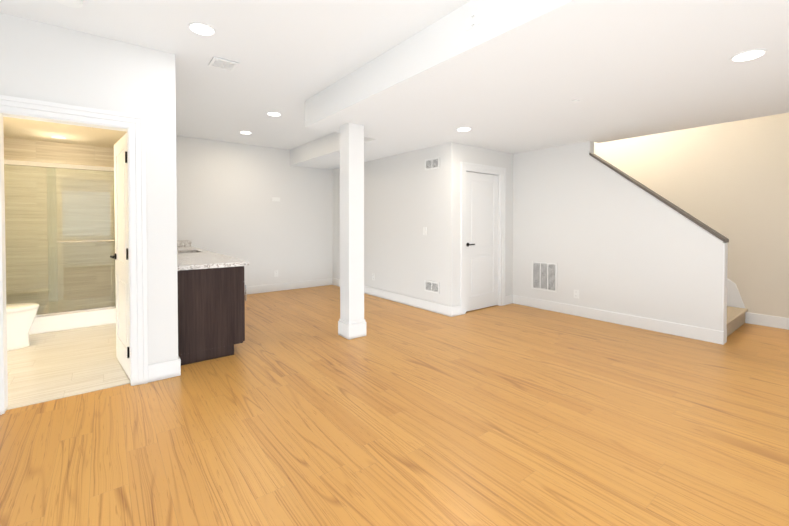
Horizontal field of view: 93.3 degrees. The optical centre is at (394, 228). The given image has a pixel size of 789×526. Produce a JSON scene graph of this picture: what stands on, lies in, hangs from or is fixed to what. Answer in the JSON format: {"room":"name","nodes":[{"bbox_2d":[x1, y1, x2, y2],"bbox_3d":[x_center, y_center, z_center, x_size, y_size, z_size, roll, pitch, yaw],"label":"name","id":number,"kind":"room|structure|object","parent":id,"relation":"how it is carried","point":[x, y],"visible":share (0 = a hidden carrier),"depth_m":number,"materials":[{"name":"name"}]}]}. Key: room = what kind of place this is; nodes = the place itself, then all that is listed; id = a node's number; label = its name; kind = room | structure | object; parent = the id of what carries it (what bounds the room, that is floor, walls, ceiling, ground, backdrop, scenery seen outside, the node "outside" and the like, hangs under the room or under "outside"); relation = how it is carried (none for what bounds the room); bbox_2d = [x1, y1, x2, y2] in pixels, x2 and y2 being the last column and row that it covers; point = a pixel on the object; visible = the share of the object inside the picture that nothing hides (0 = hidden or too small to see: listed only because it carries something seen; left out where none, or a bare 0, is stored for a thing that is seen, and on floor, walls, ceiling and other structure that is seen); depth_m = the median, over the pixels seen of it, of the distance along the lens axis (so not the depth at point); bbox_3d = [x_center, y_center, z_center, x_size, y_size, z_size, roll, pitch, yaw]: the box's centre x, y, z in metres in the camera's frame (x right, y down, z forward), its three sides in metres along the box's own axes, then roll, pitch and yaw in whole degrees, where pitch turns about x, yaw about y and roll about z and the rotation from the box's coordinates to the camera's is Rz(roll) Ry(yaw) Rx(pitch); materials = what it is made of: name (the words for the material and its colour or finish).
{"room":"finished basement","nodes":[
{"label":"finished basement","id":0,"kind":"room"},
{"bbox_2d":[4,137,115,313],"bbox_3d":[-4.601,0.013,5.124,1.680,2.380,0.008,-1,1,-38],"label":"wall tile","id":1,"kind":"structure","parent":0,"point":[35,150],"depth_m":5.10,"materials":[{"name":"beige tile"}]},
{"bbox_2d":[3,117,126,147],"bbox_3d":[-3.626,-1.307,3.852,1.680,0.300,3.180,-1,1,-38],"label":"ceiling","id":2,"kind":"structure","parent":0,"point":[18,128],"depth_m":4.58,"materials":[{"name":"paint"}]},
{"bbox_2d":[51,136,65,138],"bbox_3d":[-4.316,-1.168,4.787,0.148,0.008,0.148,-1,1,-38],"label":"recessed light","id":3,"kind":"object","parent":2,"relation":"in","point":[57,137],"visible":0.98,"depth_m":4.76,"materials":[{"name":"white plastic"}]},
{"bbox_2d":[56,123,91,129],"bbox_3d":[-3.531,-1.150,4.104,0.303,0.022,0.303,-1,1,-38],"label":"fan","id":4,"kind":"object","parent":2,"relation":"attached to","point":[73,126],"visible":0.31,"depth_m":4.16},
{"bbox_2d":[0,12,177,364],"bbox_3d":[-2.612,-0.096,2.570,1.920,2.680,0.120,-1,1,-38],"label":"wall","id":5,"kind":"structure","parent":0,"point":[42,61],"depth_m":2.92,"materials":[{"name":"paint"}]},
{"bbox_2d":[0,95,147,414],"bbox_3d":[-2.387,0.176,2.750,0.921,2.130,0.166,-1,1,-38],"label":"door frame","id":6,"kind":"structure","parent":5,"relation":"attached to","point":[132,126],"depth_m":2.91,"materials":[{"name":"white wood"}]},
{"bbox_2d":[110,133,129,378],"bbox_3d":[-2.381,0.221,3.274,0.125,2.000,0.696,-1,1,-44],"label":"bathroom door","id":7,"kind":"structure","parent":5,"relation":"in","point":[120,256],"depth_m":3.25,"materials":[{"name":"painted wood"},{"name":"black metal"}]},
{"bbox_2d":[0,0,470,149],"bbox_3d":[0.668,-2.258,3.304,8.040,1.620,9.540,-1,1,-38],"label":"ceiling","id":8,"kind":"structure","parent":0,"point":[290,57],"depth_m":2.88,"materials":[{"name":"paint"}]},
{"bbox_2d":[56,0,82,7],"bbox_3d":[-2.009,-1.414,2.296,0.140,0.035,0.140,-1,1,-38],"label":"smoke detector","id":9,"kind":"object","parent":8,"relation":"attached to","point":[74,3],"visible":1,"depth_m":2.31,"materials":[{"name":"white plastic"}]},
{"bbox_2d":[188,22,215,35],"bbox_3d":[-1.384,-1.434,2.681,0.178,0.008,0.178,-1,1,-38],"label":"recessed light","id":10,"kind":"object","parent":8,"relation":"in","point":[199,28],"visible":1,"depth_m":2.67,"materials":[{"name":"white plastic"}]},
{"bbox_2d":[209,56,238,70],"bbox_3d":[-1.497,-1.442,3.265,0.200,0.012,0.200,-1,1,-38],"label":"ceiling vent","id":11,"kind":"object","parent":8,"relation":"in","point":[217,62],"visible":0.96,"depth_m":3.25,"materials":[{"name":"grey metal"}]},
{"bbox_2d":[240,131,251,133],"bbox_3d":[-2.300,-1.484,5.758,0.178,0.008,0.178,-1,1,-38],"label":"recessed light","id":12,"kind":"object","parent":8,"relation":"in","point":[245,132],"visible":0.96,"depth_m":5.73,"materials":[{"name":"white plastic"}]},
{"bbox_2d":[267,112,280,115],"bbox_3d":[-1.545,-1.468,4.774,0.178,0.008,0.178,-1,1,-38],"label":"recessed light","id":13,"kind":"object","parent":8,"relation":"in","point":[273,113],"visible":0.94,"depth_m":4.78,"materials":[{"name":"white plastic"}]},
{"bbox_2d":[176,136,332,286],"bbox_3d":[-2.227,-0.169,7.053,8.040,2.680,0.120,-1,1,-38],"label":"wall","id":14,"kind":"structure","parent":0,"point":[226,193],"depth_m":6.76,"materials":[{"name":"paint"}]},
{"bbox_2d":[272,197,279,201],"bbox_3d":[-2.219,-0.547,6.971,0.160,0.075,0.010,-1,1,-38],"label":"electrical outlet plate","id":15,"kind":"object","parent":14,"relation":"attached to","point":[275,199],"visible":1,"depth_m":6.97,"materials":[{"name":"white plastic"}]},
{"bbox_2d":[246,278,331,293],"bbox_3d":[-2.316,1.104,6.919,2.550,0.140,0.016,-1,1,-38],"label":"baseboard","id":16,"kind":"structure","parent":14,"relation":"attached to","point":[319,282],"depth_m":7.13,"materials":[{"name":"white wood"}]},
{"bbox_2d":[0,285,788,525],"bbox_3d":[0.668,1.278,3.361,8.040,0.106,9.540,-1,1,-38],"label":"floor","id":17,"kind":"structure","parent":0,"point":[295,409],"depth_m":2.35,"materials":[{"name":"brown wood"}]},
{"bbox_2d":[6,303,39,350],"bbox_3d":[-4.034,0.824,3.682,0.770,0.805,0.440,-1,1,-38],"label":"toilet","id":18,"kind":"object","parent":17,"relation":"on","point":[20,318],"visible":0.88,"depth_m":3.77,"materials":[{"name":"white ceramic"}]},
{"bbox_2d":[4,159,115,334],"bbox_3d":[-4.286,0.195,4.724,1.658,2.028,1.007,-1,1,-38],"label":"shower","id":19,"kind":"object","parent":17,"relation":"on","point":[71,319],"visible":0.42,"depth_m":4.42,"materials":[{"name":"clear glass"}]},
{"bbox_2d":[177,266,244,365],"bbox_3d":[-1.876,0.796,3.699,0.606,0.860,0.513,-1,1,-38],"label":"base cabinet","id":20,"kind":"object","parent":17,"relation":"on","point":[211,313],"depth_m":3.49,"materials":[{"name":"brown wood"}]},
{"bbox_2d":[177,240,248,270],"bbox_3d":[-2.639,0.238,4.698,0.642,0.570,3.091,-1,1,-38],"label":"countertop","id":21,"kind":"structure","parent":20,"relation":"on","point":[189,257],"depth_m":3.90,"materials":[{"name":"stone"}]},
{"bbox_2d":[338,123,365,339],"bbox_3d":[-0.482,0.027,4.232,0.236,2.380,0.236,-1,1,-38],"label":"column","id":22,"kind":"structure","parent":17,"relation":"on","point":[351,323],"depth_m":4.16,"materials":[{"name":"white paint"}]},
{"bbox_2d":[727,306,747,336],"bbox_3d":[2.972,-0.137,5.721,1.197,2.660,3.455,-1,1,-38],"label":"stairs","id":23,"kind":"structure","parent":17,"relation":"on","point":[735,318],"depth_m":4.48,"materials":[{"name":"carpet"}]},
{"bbox_2d":[332,142,457,306],"bbox_3d":[-0.206,-0.159,6.429,0.120,2.680,3.350,-1,1,-38],"label":"wall","id":24,"kind":"structure","parent":0,"point":[407,197],"depth_m":5.76,"materials":[{"name":"paint"}]},
{"bbox_2d":[332,278,455,316],"bbox_3d":[-0.254,1.112,6.402,0.020,0.140,3.366,-1,1,-38],"label":"baseboard","id":25,"kind":"structure","parent":24,"relation":"attached to","point":[438,308],"depth_m":5.74,"materials":[{"name":"white wood"}]},
{"bbox_2d":[423,227,426,234],"bbox_3d":[0.445,0.037,5.488,0.012,0.118,0.075,-1,1,-38],"label":"light switch","id":26,"kind":"object","parent":24,"relation":"attached to","point":[424,230],"visible":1,"depth_m":5.48,"materials":[{"name":"white plastic"}]},
{"bbox_2d":[424,280,438,293],"bbox_3d":[0.538,0.839,5.383,0.010,0.160,0.300,-1,1,-38],"label":"air vent","id":27,"kind":"object","parent":24,"relation":"in","point":[431,286],"visible":1,"depth_m":5.38,"materials":[{"name":"grey metal"}]},
{"bbox_2d":[425,157,439,170],"bbox_3d":[0.538,-0.931,5.355,0.010,0.160,0.300,-1,1,-38],"label":"air vent","id":28,"kind":"object","parent":24,"relation":"in","point":[432,163],"visible":1,"depth_m":5.34,"materials":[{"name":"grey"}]},
{"bbox_2d":[457,143,512,304],"bbox_3d":[1.343,-0.145,5.588,1.290,2.680,0.120,-1,1,-38],"label":"wall","id":29,"kind":"structure","parent":0,"point":[477,155],"depth_m":5.69,"materials":[{"name":"paint"}]},
{"bbox_2d":[466,172,497,311],"bbox_3d":[1.287,0.184,5.535,0.776,2.000,0.125,-1,1,-38],"label":"closet door","id":30,"kind":"structure","parent":29,"relation":"in","point":[481,240],"depth_m":5.52,"materials":[{"name":"white wood"}]},
{"bbox_2d":[460,162,505,314],"bbox_3d":[1.279,0.131,5.544,1.010,2.130,0.166,-1,1,-38],"label":"door frame","id":31,"kind":"structure","parent":29,"relation":"attached to","point":[500,172],"depth_m":5.64,"materials":[{"name":"white wood"}]},
{"bbox_2d":[290,0,788,169],"bbox_3d":[1.477,-1.309,3.950,3.550,0.300,9.300,-1,1,-38],"label":"ceiling","id":32,"kind":"structure","parent":0,"point":[513,76],"depth_m":2.89,"materials":[{"name":"paint"}]},
{"bbox_2d":[456,127,471,130],"bbox_3d":[0.811,-1.161,4.359,0.178,0.008,0.178,-1,1,-38],"label":"recessed light","id":33,"kind":"object","parent":32,"relation":"in","point":[464,129],"visible":1,"depth_m":4.35,"materials":[{"name":"white plastic"}]},
{"bbox_2d":[466,11,480,30],"bbox_3d":[0.491,-1.292,2.320,0.008,0.082,0.115,-1,1,-38],"label":"outlet","id":34,"kind":"object","parent":32,"relation":"attached to","point":[473,20],"visible":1,"depth_m":2.31,"materials":[{"name":"white plastic"}]},
{"bbox_2d":[730,49,766,61],"bbox_3d":[2.311,-1.130,2.435,0.178,0.008,0.178,-1,1,-38],"label":"recessed light","id":35,"kind":"object","parent":32,"relation":"in","point":[748,55],"visible":1,"depth_m":2.42,"materials":[{"name":"white plastic"}]},
{"bbox_2d":[513,141,724,330],"bbox_3d":[2.685,-0.136,5.012,0.120,2.680,2.680,-1,1,-38],"label":"wall","id":36,"kind":"structure","parent":0,"point":[603,236],"depth_m":4.83,"materials":[{"name":"paint"}]},
{"bbox_2d":[532,261,556,291],"bbox_3d":[2.216,0.706,5.522,0.010,0.420,0.400,-1,1,-38],"label":"air vent","id":37,"kind":"object","parent":36,"relation":"in","point":[544,276],"visible":1,"depth_m":5.51,"materials":[{"name":"grey metal"}]},
{"bbox_2d":[574,290,578,298],"bbox_3d":[2.512,0.902,5.147,0.008,0.115,0.072,-1,1,-38],"label":"outlet","id":38,"kind":"object","parent":36,"relation":"attached to","point":[576,293],"visible":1,"depth_m":5.14,"materials":[{"name":"white plastic"}]},
{"bbox_2d":[512,294,726,344],"bbox_3d":[2.675,1.136,4.939,0.020,0.140,2.576,-1,1,-38],"label":"baseboard","id":39,"kind":"structure","parent":36,"relation":"attached to","point":[693,332],"depth_m":4.61,"materials":[{"name":"white wood"}]},
{"bbox_2d":[589,152,728,242],"bbox_3d":[3.093,-0.437,4.485,0.160,1.148,1.395,-1,1,-38],"label":"wall cap","id":40,"kind":"object","parent":36,"relation":"on","point":[669,203],"visible":1,"depth_m":4.35,"materials":[{"name":"brown wood"}]},
{"bbox_2d":[722,243,727,330],"bbox_3d":[3.514,0.617,3.962,0.132,0.930,0.014,-1,1,-38],"label":"trim","id":41,"kind":"structure","parent":36,"relation":"attached to","point":[724,292],"depth_m":3.93,"materials":[{"name":"white wood"}]},
{"bbox_2d":[594,113,788,317],"bbox_3d":[3.792,-0.908,5.761,0.120,4.200,9.540,-1,1,-38],"label":"wall","id":42,"kind":"structure","parent":0,"point":[729,181],"depth_m":4.83,"materials":[{"name":"paint"}]},
{"bbox_2d":[727,278,746,322],"bbox_3d":[3.449,-0.283,6.100,0.016,2.939,3.440,-1,1,-38],"label":"trim","id":43,"kind":"structure","parent":42,"relation":"attached to","point":[734,298],"depth_m":4.86,"materials":[{"name":"white wood"}]},
{"bbox_2d":[747,312,788,329],"bbox_3d":[4.657,1.142,4.573,0.016,0.140,0.490,-1,1,-38],"label":"baseboard","id":44,"kind":"structure","parent":42,"relation":"attached to","point":[752,318],"depth_m":4.60,"materials":[{"name":"white wood"}]}
]}

